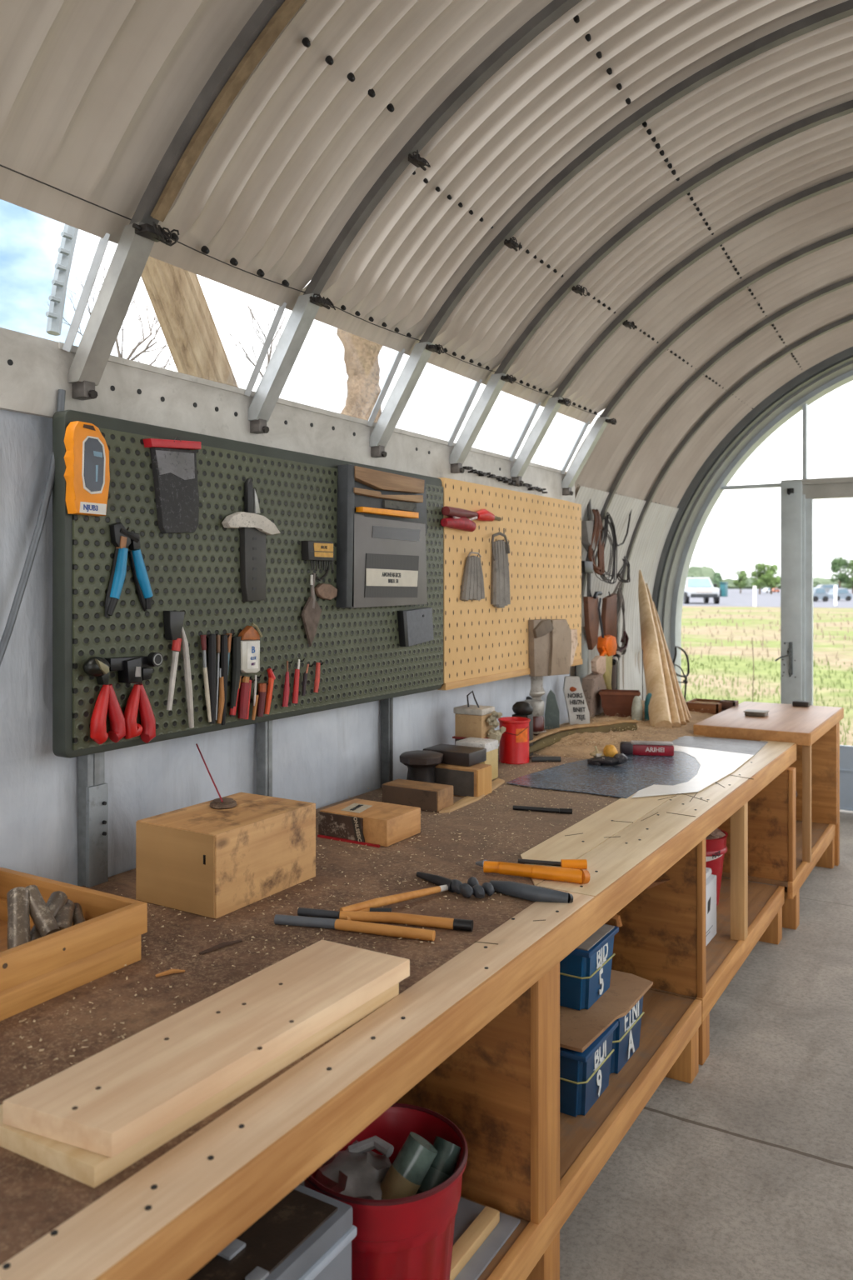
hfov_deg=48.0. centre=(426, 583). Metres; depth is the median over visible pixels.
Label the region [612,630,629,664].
strap
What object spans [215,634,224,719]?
brush
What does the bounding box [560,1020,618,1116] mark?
storage tote
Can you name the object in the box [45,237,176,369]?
bare shrub
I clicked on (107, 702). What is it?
pliers
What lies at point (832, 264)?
ceiling
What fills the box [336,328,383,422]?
trunk
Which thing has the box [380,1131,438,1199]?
glass jar
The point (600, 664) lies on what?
hand axe
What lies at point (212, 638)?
file
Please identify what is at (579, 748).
heap
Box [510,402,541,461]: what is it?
window
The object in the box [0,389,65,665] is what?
tube
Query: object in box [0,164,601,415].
cord
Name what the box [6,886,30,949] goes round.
metal cylinder
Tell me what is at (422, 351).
rib
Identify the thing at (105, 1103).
plank
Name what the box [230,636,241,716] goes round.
file
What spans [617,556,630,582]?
coil
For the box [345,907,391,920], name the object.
wooden dowel
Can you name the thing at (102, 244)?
window
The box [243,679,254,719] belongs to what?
screwdriver
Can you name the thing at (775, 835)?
shelf unit
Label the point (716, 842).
bucket
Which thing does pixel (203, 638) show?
brush
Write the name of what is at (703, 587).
pickup truck
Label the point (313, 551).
brush
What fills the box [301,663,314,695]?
screwdriver
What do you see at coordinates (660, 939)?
shelf unit
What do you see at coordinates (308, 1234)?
case
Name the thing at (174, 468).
tool pouch
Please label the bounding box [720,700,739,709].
wooden tray
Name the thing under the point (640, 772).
rubber mat
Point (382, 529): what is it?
holder
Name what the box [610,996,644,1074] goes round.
storage tote
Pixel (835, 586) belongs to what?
marker post
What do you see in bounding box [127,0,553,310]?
ceiling
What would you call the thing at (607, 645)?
glove
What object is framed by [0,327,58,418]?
trim
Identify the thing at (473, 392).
window
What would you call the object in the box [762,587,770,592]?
parked car
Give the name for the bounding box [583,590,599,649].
flap
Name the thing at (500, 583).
roll
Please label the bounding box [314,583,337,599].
disc
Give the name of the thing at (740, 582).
tree
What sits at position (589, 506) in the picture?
rail
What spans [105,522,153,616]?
pliers
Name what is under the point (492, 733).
bunch
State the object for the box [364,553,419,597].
label
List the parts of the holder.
plate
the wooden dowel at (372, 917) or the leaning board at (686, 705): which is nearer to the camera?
the wooden dowel at (372, 917)
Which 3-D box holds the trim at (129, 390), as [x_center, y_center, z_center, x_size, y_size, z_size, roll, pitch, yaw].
[-0.058,-0.516,3.900,0.025,0.192,3.420,0,0,31]
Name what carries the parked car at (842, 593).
on the gravel lot
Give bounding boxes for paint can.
[498,716,530,764]
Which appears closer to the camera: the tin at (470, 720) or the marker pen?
the marker pen
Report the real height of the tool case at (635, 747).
0.060 m
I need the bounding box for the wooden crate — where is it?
[0,867,147,1020]
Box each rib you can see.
[68,0,305,400]
[248,0,582,434]
[369,0,852,457]
[449,100,852,473]
[510,170,852,484]
[561,227,852,495]
[574,276,852,675]
[615,315,852,689]
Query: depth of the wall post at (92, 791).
2.51 m
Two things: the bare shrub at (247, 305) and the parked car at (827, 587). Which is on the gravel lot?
the parked car at (827, 587)
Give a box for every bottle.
[238,623,262,673]
[631,649,651,720]
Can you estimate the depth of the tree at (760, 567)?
149.79 m
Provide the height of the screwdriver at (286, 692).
0.150 m
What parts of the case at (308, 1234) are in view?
lid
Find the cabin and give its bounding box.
[720,582,728,596]
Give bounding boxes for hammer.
[221,478,280,601]
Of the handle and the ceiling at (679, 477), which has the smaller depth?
the handle
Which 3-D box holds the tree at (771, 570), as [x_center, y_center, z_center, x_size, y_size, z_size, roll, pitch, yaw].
[54.160,-0.738,150.209,3.358,4.876,3.574,0,0,31]
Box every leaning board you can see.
[638,570,672,728]
[645,582,680,726]
[653,601,686,724]
[664,635,689,722]
[679,685,691,718]
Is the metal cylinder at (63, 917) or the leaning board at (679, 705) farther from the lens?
the leaning board at (679, 705)
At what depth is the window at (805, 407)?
7.04 m
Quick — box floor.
[560,810,852,1279]
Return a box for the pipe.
[576,626,589,685]
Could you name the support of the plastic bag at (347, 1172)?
in the waste bin
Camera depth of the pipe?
5.60 m
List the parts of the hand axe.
handle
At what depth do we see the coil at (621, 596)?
6.00 m
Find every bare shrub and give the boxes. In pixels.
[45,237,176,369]
[215,291,289,376]
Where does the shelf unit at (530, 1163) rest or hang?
on the floor
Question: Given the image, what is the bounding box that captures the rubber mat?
[506,750,700,798]
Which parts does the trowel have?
blade, handle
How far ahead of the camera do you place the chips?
2.50 m
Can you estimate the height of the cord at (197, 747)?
0.110 m
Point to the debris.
(481, 473)
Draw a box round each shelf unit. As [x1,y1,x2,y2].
[300,962,701,1279]
[605,801,784,1064]
[717,766,835,929]
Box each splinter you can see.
[155,969,184,977]
[199,939,242,954]
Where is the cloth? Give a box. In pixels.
[460,551,484,601]
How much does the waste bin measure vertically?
0.282 m
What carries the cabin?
on the gravel lot
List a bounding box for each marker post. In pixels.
[753,585,756,606]
[834,585,837,605]
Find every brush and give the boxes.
[200,634,211,721]
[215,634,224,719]
[226,632,234,674]
[300,540,334,570]
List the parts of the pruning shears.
blade, handle, handle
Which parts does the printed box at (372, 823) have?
printed panel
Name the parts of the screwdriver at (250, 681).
handle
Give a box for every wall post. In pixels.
[77,751,108,887]
[256,720,272,796]
[380,697,393,787]
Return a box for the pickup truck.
[684,577,719,604]
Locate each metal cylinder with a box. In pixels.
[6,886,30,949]
[25,885,59,936]
[30,890,68,940]
[54,899,74,929]
[72,902,84,925]
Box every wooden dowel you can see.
[274,914,435,941]
[297,907,473,931]
[340,885,448,911]
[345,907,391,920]
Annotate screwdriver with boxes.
[229,675,244,714]
[238,675,251,718]
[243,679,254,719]
[256,682,268,716]
[282,660,293,706]
[292,658,304,703]
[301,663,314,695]
[313,661,324,692]
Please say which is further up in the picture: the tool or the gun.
the gun
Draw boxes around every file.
[207,633,217,724]
[220,634,229,724]
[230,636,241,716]
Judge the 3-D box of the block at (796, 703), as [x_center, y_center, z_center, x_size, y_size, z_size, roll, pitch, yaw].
[2.241,0.720,5.731,0.090,0.030,0.060,0,0,31]
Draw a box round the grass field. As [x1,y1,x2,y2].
[681,605,852,745]
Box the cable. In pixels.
[604,509,632,546]
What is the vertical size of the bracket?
0.334 m
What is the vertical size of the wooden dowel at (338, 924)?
0.024 m
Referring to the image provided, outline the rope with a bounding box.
[612,580,623,597]
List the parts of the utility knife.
handle, blade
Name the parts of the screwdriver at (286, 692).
handle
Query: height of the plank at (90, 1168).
0.028 m
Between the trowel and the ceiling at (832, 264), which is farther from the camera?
the ceiling at (832, 264)
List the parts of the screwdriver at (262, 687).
handle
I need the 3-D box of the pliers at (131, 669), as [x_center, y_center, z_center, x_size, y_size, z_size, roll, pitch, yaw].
[-0.771,0.306,2.528,0.056,0.243,0.164,0,0,31]
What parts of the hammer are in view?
blade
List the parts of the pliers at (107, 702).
handle, lever, handle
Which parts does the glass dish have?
dish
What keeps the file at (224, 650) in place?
hanging from the pegboard at (197, 574)
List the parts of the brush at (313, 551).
label plate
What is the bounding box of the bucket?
[705,828,728,905]
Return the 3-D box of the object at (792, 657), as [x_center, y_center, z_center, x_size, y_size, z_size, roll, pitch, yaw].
[2.691,0.450,7.071,0.199,2.400,0.190,0,0,31]
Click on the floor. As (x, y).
(743, 1170)
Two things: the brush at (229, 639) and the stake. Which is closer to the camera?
the brush at (229, 639)
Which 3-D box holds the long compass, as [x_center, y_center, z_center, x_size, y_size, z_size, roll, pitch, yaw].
[-0.691,0.242,2.679,0.037,0.334,0.101,0,0,31]
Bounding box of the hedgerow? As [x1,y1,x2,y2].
[687,565,852,589]
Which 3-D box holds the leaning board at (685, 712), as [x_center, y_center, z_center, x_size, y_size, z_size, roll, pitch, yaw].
[1.513,0.533,5.951,0.046,0.558,1.244,0,0,6]
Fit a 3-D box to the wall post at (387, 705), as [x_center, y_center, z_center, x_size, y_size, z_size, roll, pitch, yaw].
[-0.154,1.025,3.742,0.043,1.250,0.032,0,0,31]
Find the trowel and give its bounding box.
[300,573,321,646]
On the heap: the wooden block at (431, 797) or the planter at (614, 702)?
the planter at (614, 702)
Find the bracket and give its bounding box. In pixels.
[45,224,78,335]
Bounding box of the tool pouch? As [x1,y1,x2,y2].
[143,436,200,533]
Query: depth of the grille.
78.11 m
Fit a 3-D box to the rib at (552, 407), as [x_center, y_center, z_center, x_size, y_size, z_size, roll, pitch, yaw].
[2.098,-0.657,3.677,3.950,2.074,0.093,0,0,31]
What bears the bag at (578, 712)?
on the countertop
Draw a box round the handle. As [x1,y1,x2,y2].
[475,860,590,884]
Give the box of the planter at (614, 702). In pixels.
[599,689,640,717]
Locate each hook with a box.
[315,566,329,580]
[593,591,604,638]
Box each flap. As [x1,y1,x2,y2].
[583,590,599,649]
[601,591,616,639]
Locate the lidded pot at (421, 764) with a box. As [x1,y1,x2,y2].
[400,750,443,783]
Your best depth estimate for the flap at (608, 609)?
5.84 m
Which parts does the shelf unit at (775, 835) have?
divider panel, leg, post, rail, leg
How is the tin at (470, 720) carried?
on the countertop
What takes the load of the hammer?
hanging from the pegboard at (197, 574)
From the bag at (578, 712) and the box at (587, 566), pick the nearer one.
the bag at (578, 712)
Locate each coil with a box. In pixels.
[588,509,604,574]
[592,525,613,581]
[600,511,617,584]
[616,588,626,654]
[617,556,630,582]
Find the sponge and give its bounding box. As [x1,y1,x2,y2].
[397,607,433,646]
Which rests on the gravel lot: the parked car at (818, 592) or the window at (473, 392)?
the parked car at (818, 592)
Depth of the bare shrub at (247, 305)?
5.11 m
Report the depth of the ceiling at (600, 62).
2.98 m
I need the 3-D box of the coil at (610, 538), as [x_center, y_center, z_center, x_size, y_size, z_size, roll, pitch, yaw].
[1.064,-0.179,5.764,0.067,0.340,0.365,0,0,23]
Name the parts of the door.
frame, kick panel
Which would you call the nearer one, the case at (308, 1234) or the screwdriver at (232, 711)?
the case at (308, 1234)
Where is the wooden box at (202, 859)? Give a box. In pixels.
[135,792,315,918]
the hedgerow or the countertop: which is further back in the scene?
the hedgerow
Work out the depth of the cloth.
4.13 m
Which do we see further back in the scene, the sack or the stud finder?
the sack
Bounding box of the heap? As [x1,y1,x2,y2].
[498,704,715,759]
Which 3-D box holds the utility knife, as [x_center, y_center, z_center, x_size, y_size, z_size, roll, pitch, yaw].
[-0.492,0.339,3.010,0.027,0.145,0.043,0,0,12]
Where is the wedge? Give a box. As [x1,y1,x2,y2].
[545,690,559,729]
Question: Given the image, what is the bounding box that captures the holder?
[335,464,427,608]
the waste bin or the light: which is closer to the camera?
the waste bin
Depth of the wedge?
4.99 m
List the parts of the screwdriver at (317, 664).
handle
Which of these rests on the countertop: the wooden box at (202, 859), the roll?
the wooden box at (202, 859)
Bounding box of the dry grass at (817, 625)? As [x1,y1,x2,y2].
[682,609,852,662]
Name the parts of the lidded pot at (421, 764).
lid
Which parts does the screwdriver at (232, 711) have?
handle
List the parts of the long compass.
leg, leg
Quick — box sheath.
[611,656,617,689]
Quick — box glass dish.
[743,709,769,716]
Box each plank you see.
[0,982,399,1188]
[2,940,409,1157]
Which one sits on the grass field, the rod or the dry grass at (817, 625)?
the dry grass at (817, 625)
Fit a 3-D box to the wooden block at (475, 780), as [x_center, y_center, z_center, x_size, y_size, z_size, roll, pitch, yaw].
[0.118,0.737,3.616,0.229,0.107,0.124,0,0,31]
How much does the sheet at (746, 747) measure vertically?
0.003 m
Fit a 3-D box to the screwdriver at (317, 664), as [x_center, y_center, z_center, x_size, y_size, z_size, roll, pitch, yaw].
[-0.368,0.316,3.225,0.027,0.103,0.041,0,0,31]
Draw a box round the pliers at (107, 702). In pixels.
[82,656,125,744]
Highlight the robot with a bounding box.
[587,744,627,765]
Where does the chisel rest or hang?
hanging from the pegboard at (197, 574)
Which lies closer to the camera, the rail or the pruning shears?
the pruning shears
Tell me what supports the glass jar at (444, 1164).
in the waste bin
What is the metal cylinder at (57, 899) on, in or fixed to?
in the wooden crate
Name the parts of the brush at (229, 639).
handle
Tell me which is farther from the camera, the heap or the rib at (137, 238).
the heap
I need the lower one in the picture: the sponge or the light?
the light
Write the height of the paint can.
0.189 m
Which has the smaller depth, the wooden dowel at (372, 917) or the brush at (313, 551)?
the wooden dowel at (372, 917)
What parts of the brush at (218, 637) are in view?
handle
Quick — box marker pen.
[512,805,572,814]
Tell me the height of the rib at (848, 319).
2.444 m
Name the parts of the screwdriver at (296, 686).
handle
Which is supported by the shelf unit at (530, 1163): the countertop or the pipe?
the countertop
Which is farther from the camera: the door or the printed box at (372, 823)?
the door
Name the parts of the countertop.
wood strip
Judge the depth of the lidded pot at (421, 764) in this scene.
3.53 m
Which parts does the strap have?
striped knob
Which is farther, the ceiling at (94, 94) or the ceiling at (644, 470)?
the ceiling at (644, 470)
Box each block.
[382,779,453,812]
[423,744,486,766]
[435,763,491,797]
[792,700,809,707]
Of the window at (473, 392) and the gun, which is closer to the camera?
the window at (473, 392)
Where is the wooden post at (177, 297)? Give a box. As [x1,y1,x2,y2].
[133,213,238,387]
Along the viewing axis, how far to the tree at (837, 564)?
162.40 m
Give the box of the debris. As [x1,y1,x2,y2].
[462,466,547,493]
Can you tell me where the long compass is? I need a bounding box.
[163,610,194,728]
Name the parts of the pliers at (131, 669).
handle, handle, knob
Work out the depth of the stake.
13.06 m
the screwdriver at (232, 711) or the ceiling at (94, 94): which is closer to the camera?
the ceiling at (94, 94)
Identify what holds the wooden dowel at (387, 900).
on the countertop
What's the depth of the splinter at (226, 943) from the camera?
2.07 m
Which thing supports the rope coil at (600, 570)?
hanging from the rail
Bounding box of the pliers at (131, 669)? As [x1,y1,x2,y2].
[105,652,163,743]
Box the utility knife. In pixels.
[264,668,275,714]
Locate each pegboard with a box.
[52,410,443,758]
[436,477,582,689]
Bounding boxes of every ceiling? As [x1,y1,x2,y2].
[0,0,263,244]
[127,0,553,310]
[291,0,848,354]
[408,15,852,384]
[484,112,852,406]
[542,181,852,424]
[565,236,852,675]
[581,284,852,626]
[620,320,852,699]
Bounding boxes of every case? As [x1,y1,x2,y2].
[187,1184,356,1279]
[620,740,674,755]
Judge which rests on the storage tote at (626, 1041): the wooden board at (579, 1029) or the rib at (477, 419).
the wooden board at (579, 1029)
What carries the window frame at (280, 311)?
in the wall
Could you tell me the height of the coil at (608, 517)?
0.440 m
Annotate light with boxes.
[570,686,576,691]
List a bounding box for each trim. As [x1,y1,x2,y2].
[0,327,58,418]
[58,341,574,502]
[652,346,852,689]
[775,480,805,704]
[781,476,852,499]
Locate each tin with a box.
[452,690,494,744]
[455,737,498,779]
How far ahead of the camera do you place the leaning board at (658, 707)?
5.57 m
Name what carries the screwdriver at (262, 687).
hanging from the pegboard at (197, 574)
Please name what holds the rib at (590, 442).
attached to the ceiling at (811, 221)
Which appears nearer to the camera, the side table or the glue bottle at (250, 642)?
the glue bottle at (250, 642)
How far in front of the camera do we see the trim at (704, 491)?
7.12 m
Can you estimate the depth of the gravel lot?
90.94 m
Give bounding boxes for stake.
[751,637,754,701]
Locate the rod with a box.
[529,756,560,761]
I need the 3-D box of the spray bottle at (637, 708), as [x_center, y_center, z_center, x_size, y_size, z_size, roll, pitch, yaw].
[1.212,0.575,5.358,0.132,0.410,0.062,0,0,-9]
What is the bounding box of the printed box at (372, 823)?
[317,798,420,847]
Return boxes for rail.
[586,499,591,596]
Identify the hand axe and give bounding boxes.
[590,654,612,689]
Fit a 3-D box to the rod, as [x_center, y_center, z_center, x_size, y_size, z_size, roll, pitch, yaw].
[0.473,0.778,4.274,0.255,0.024,0.087,0,0,31]
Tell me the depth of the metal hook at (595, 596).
5.66 m
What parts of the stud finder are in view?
label plate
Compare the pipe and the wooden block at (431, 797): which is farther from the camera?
the pipe
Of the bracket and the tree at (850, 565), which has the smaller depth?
the bracket
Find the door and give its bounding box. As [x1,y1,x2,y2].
[805,498,852,810]
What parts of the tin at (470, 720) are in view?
wire handle, lid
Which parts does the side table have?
edge trim, leg, panel, leg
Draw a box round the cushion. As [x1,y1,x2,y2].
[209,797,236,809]
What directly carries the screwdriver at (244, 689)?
hanging from the pegboard at (197, 574)
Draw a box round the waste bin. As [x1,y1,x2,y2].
[304,1103,468,1279]
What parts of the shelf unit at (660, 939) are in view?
divider panel, post, leg, post, rail, leg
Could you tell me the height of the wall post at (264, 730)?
1.250 m
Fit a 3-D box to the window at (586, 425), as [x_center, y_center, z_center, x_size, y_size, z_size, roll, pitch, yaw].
[0.653,-0.730,4.913,0.178,0.284,0.630,0,0,31]
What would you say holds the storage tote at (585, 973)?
on the wooden board at (579, 1029)
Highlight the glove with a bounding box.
[596,635,617,656]
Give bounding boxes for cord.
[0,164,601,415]
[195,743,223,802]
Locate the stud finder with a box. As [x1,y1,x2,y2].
[64,420,109,516]
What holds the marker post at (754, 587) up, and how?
on the gravel lot
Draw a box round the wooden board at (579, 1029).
[560,970,653,1052]
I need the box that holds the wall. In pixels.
[0,409,679,885]
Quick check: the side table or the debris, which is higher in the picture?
the debris
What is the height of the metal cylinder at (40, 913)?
0.096 m
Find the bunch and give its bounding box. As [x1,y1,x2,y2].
[486,710,505,744]
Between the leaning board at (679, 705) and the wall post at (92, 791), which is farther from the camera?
the leaning board at (679, 705)
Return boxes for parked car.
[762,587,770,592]
[772,587,779,592]
[813,587,829,601]
[815,584,848,591]
[827,588,852,600]
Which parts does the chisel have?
blade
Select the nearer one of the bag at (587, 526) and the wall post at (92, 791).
the wall post at (92, 791)
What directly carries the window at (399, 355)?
in the wall
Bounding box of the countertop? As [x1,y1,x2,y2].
[0,700,796,1279]
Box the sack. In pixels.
[581,672,606,717]
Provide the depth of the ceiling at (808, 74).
3.46 m
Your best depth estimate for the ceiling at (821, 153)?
4.02 m
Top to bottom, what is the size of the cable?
0.329 m
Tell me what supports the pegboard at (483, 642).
attached to the wall
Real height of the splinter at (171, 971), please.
0.011 m
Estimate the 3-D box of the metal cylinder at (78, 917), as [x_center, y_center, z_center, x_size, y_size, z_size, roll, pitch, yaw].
[-0.735,0.713,2.023,0.025,0.047,0.119,0,0,-28]
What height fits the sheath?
0.225 m
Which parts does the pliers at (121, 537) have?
handle, handle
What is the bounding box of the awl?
[251,674,261,719]
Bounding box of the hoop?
[672,645,689,700]
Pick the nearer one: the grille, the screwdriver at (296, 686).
the screwdriver at (296, 686)
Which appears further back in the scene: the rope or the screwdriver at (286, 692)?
the rope
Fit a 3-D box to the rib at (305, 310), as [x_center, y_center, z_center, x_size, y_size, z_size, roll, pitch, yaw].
[1.122,-0.657,2.056,3.950,2.074,0.096,0,0,31]
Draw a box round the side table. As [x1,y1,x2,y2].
[693,701,844,865]
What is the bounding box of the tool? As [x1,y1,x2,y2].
[512,700,533,756]
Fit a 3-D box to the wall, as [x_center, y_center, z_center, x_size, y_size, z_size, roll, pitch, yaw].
[-0.611,0.550,3.176,0.238,2.200,9.210,0,0,31]
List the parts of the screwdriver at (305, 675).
handle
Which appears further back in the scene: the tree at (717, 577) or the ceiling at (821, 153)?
the tree at (717, 577)
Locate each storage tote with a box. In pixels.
[560,924,619,1009]
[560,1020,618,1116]
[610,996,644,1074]
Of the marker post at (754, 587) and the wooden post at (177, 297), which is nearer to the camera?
the wooden post at (177, 297)
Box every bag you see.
[315,1140,391,1199]
[563,675,589,724]
[581,520,598,551]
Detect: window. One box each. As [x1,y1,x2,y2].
[62,233,110,352]
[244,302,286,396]
[367,349,404,426]
[448,379,482,446]
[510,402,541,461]
[560,421,589,474]
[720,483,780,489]
[802,403,808,479]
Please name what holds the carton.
on the shelf unit at (660, 939)
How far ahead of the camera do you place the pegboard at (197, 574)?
2.81 m
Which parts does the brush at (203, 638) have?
handle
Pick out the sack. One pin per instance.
(592, 683)
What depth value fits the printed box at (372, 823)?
2.94 m
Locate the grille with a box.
[696,590,712,592]
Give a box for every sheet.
[631,745,754,797]
[672,735,768,754]
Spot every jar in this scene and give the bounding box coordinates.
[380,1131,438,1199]
[416,1135,461,1194]
[524,699,546,735]
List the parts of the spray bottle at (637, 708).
nozzle cord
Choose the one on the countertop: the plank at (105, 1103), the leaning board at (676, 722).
the leaning board at (676, 722)
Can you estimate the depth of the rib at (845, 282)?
5.53 m
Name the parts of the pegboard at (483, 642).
rail, panel, leather apron, panel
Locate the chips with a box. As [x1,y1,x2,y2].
[12,705,701,1086]
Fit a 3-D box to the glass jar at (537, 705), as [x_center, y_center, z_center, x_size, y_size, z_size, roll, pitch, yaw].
[0.542,0.690,4.832,0.132,0.200,0.132,0,0,31]
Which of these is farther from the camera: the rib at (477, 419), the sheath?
the sheath
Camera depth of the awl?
2.95 m
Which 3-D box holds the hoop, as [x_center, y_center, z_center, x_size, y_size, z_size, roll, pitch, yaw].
[1.845,0.730,6.975,0.039,0.560,0.428,0,0,31]
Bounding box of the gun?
[526,675,545,699]
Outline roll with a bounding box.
[490,528,510,607]
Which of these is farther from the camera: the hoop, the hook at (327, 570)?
the hoop
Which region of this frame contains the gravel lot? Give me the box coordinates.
[682,589,852,608]
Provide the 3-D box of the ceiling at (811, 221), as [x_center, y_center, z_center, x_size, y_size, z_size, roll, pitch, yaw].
[1.999,-1.285,4.102,2.995,0.870,0.630,0,0,31]
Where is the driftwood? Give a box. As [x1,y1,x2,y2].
[529,719,638,753]
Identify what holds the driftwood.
on the countertop
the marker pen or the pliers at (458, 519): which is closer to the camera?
the marker pen
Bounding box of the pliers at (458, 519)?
[440,505,501,531]
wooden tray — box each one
[685,698,724,714]
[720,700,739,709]
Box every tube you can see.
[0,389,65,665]
[348,1135,394,1157]
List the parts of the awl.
handle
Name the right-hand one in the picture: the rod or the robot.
the robot
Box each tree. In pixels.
[712,571,723,588]
[733,569,749,593]
[750,562,771,594]
[761,563,780,594]
[829,555,852,588]
[843,558,852,593]
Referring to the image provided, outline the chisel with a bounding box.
[217,668,224,723]
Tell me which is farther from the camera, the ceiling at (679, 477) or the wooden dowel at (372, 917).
the ceiling at (679, 477)
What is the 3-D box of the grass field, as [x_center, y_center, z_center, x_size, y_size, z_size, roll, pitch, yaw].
[13.420,1.830,22.269,320.000,0.240,92.000,0,0,31]
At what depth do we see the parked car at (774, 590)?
177.71 m
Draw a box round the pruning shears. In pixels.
[416,871,573,903]
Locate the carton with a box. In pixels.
[705,867,716,946]
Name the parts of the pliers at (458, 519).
handle, handle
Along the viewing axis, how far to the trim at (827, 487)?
6.93 m
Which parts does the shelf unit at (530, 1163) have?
divider panel, leg, post, rail, leg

